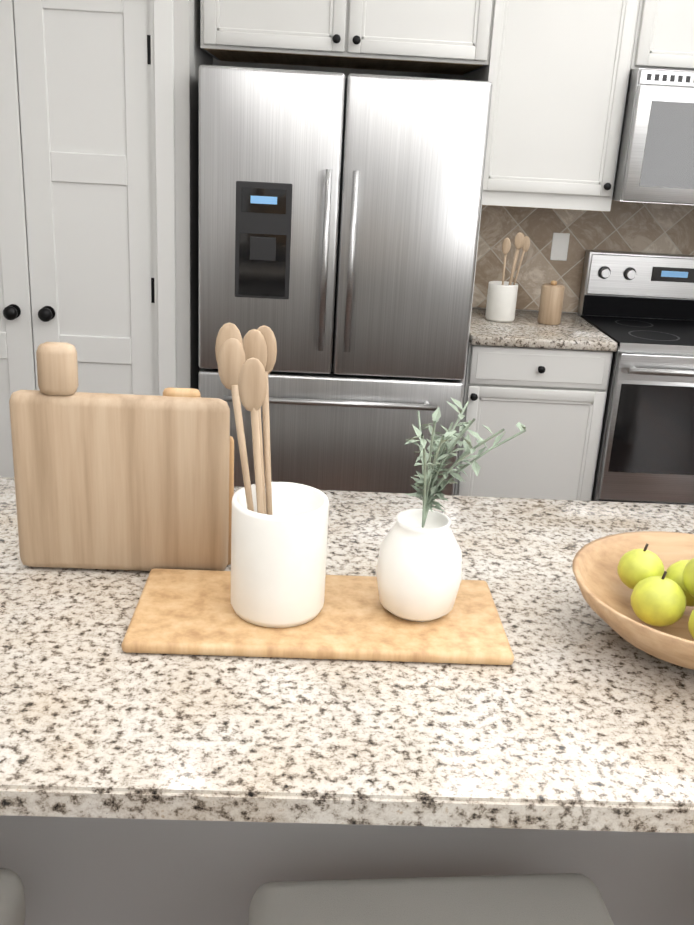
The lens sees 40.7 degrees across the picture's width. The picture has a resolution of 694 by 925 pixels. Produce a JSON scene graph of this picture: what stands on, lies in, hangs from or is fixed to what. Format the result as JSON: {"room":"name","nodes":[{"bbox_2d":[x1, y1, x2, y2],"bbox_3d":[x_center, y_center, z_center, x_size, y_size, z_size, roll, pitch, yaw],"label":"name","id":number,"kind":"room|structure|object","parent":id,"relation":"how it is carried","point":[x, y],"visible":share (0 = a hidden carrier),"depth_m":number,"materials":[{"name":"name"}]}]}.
{"room":"kitchen","nodes":[
{"label":"kitchen","id":0,"kind":"room"},
{"bbox_2d":[174,0,212,389],"bbox_3d":[-6.014,-1.493,-0.193,11.240,5.500,8.350,2,19,-2],"label":"wall","id":1,"kind":"structure","parent":0,"point":[191,56],"depth_m":3.29,"materials":[{"name":"white paint"}]},
{"bbox_2d":[0,0,176,477],"bbox_3d":[-1.143,-0.676,3.359,1.080,2.125,0.128,2,19,-2],"label":"door","id":2,"kind":"structure","parent":1,"relation":"attached to","point":[87,203],"depth_m":3.19,"materials":[{"name":"white wood"}]},
{"bbox_2d":[213,57,576,313],"bbox_3d":[1.338,-1.127,4.048,3.810,2.780,0.150,2,19,-2],"label":"wall","id":3,"kind":"structure","parent":0,"point":[345,71],"depth_m":3.76,"materials":[{"name":"white paint"}]},
{"bbox_2d":[200,0,367,68],"bbox_3d":[-0.221,-1.761,3.385,0.547,0.550,0.596,2,19,-2],"label":"upper cabinet","id":4,"kind":"object","parent":3,"relation":"attached to","point":[321,33],"depth_m":3.18,"materials":[{"name":"white wood"}]},
{"bbox_2d":[360,0,499,79],"bbox_3d":[0.227,-1.743,3.403,0.548,0.550,0.596,2,19,-2],"label":"upper cabinet","id":5,"kind":"object","parent":3,"relation":"attached to","point":[457,37],"depth_m":3.19,"materials":[{"name":"white wood"}]},
{"bbox_2d":[468,0,647,210],"bbox_3d":[0.780,-1.465,3.659,0.553,0.885,0.326,2,19,-2],"label":"upper cabinet","id":6,"kind":"object","parent":3,"relation":"attached to","point":[555,73],"depth_m":3.53,"materials":[{"name":"white wood"}]},
{"bbox_2d":[550,233,569,260],"bbox_3d":[0.915,-0.927,4.015,0.072,0.116,0.007,2,19,-2],"label":"electrical outlet","id":7,"kind":"object","parent":3,"relation":"attached to","point":[559,247],"visible":1,"depth_m":4.00,"materials":[{"name":"white plastic"}]},
{"bbox_2d":[472,200,693,311],"bbox_3d":[1.883,-0.385,2.706,2.768,0.500,2.900,2,19,-2],"label":"tile backsplash","id":8,"kind":"structure","parent":3,"relation":"attached to","point":[644,227],"depth_m":4.01,"materials":[{"name":"tile"}]},
{"bbox_2d":[636,0,693,70],"bbox_3d":[1.290,-1.765,3.566,0.429,0.525,0.326,2,19,-2],"label":"upper cabinet","id":9,"kind":"object","parent":3,"relation":"attached to","point":[667,38],"depth_m":3.46,"materials":[{"name":"white wood"}]},
{"bbox_2d":[612,68,693,204],"bbox_3d":[1.430,-1.261,3.669,0.753,0.472,0.456,2,19,-2],"label":"microwave","id":10,"kind":"object","parent":9,"relation":"attached to","point":[655,161],"visible":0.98,"depth_m":3.49,"materials":[{"name":"silver metal"}]},
{"bbox_3d":[-4.132,1.255,0.743,15.400,0.100,8.600,2,19,-2],"label":"floor","id":11,"kind":"structure","parent":0,"visible":0},
{"bbox_2d":[0,868,25,924],"bbox_3d":[-0.614,0.794,0.981,0.450,0.980,0.536,1,19,-6],"label":"stool","id":12,"kind":"object","parent":11,"relation":"on","point":[12,904],"visible":1,"depth_m":1.14,"materials":[{"name":"grey fabric"}]},
{"bbox_2d":[199,65,492,494],"bbox_3d":[-0.056,-0.543,3.666,0.969,1.785,0.831,2,19,-2],"label":"fridge","id":13,"kind":"object","parent":11,"relation":"on","point":[339,216],"visible":0.75,"depth_m":3.23,"materials":[{"name":"grey metal"}]},
{"bbox_2d":[0,477,693,924],"bbox_3d":[0.341,0.628,1.627,2.880,0.965,0.918,2,19,-2],"label":"kitchen island","id":14,"kind":"object","parent":11,"relation":"on","point":[69,872],"depth_m":1.36,"materials":[{"name":"grey paint"}]},
{"bbox_2d":[0,541,693,836],"bbox_3d":[0.349,0.261,1.170,3.000,0.031,0.550,2,19,-2],"label":"island countertop","id":15,"kind":"structure","parent":14,"relation":"on","point":[587,732],"depth_m":1.00,"materials":[{"name":"white stone"}]},
{"bbox_2d":[9,342,513,664],"bbox_3d":[-0.120,0.039,1.181,0.655,0.320,0.260,2,19,-2],"label":"boards","id":16,"kind":"object","parent":15,"relation":"on","point":[109,481],"visible":1,"depth_m":1.24,"materials":[{"name":"brown wood"}]},
{"bbox_2d":[215,322,328,627],"bbox_3d":[-0.091,0.012,1.145,0.142,0.363,0.130,2,19,-2],"label":"utensil crock","id":17,"kind":"object","parent":16,"relation":"on","point":[279,532],"visible":1,"depth_m":1.13,"materials":[{"name":"white ceramic"}]},
{"bbox_2d":[376,398,525,621],"bbox_3d":[0.129,0.065,1.166,0.173,0.275,0.235,2,19,-2],"label":"vase","id":18,"kind":"object","parent":16,"relation":"on","point":[419,571],"visible":1,"depth_m":1.16,"materials":[{"name":"white ceramic"}]},
{"bbox_2d":[572,531,693,669],"bbox_3d":[0.453,0.170,1.178,0.336,0.134,0.336,2,19,-2],"label":"fruit bowl","id":19,"kind":"object","parent":15,"relation":"on","point":[637,589],"visible":1,"depth_m":1.21,"materials":[{"name":"brown wood"}]},
{"bbox_2d":[249,873,613,924],"bbox_3d":[0.114,0.819,1.024,0.450,0.980,0.536,1,19,-6],"label":"stool","id":20,"kind":"object","parent":11,"relation":"on","point":[553,899],"visible":1,"depth_m":1.15,"materials":[{"name":"grey fabric"}]},
{"bbox_2d":[454,336,612,500],"bbox_3d":[0.712,-0.125,3.973,0.553,0.875,0.619,2,19,-2],"label":"base cabinet","id":21,"kind":"object","parent":11,"relation":"on","point":[546,385],"depth_m":3.64,"materials":[{"name":"white wood"}]},
{"bbox_2d":[469,308,617,351],"bbox_3d":[0.737,-0.549,3.811,0.555,0.035,0.629,2,19,-2],"label":"countertop","id":22,"kind":"structure","parent":21,"relation":"on","point":[573,333],"depth_m":3.59,"materials":[{"name":"beige stone"}]},
{"bbox_2d":[485,232,529,321],"bbox_3d":[0.650,-0.753,3.775,0.146,0.359,0.139,2,19,-2],"label":"crock","id":23,"kind":"object","parent":22,"relation":"on","point":[501,301],"visible":1,"depth_m":3.76,"materials":[{"name":"white ceramic"}]},
{"bbox_2d":[538,281,564,324],"bbox_3d":[0.832,-0.654,3.804,0.092,0.174,0.092,2,19,-2],"label":"canister","id":24,"kind":"object","parent":22,"relation":"on","point":[551,303],"visible":0.98,"depth_m":3.77,"materials":[{"name":"brown wood"}]},
{"bbox_2d":[577,250,693,504],"bbox_3d":[1.379,-0.227,3.900,0.753,1.185,0.705,2,19,-2],"label":"stove","id":25,"kind":"object","parent":11,"relation":"on","point":[638,307],"visible":0.73,"depth_m":3.67,"materials":[{"name":"silver metal"}]}
]}

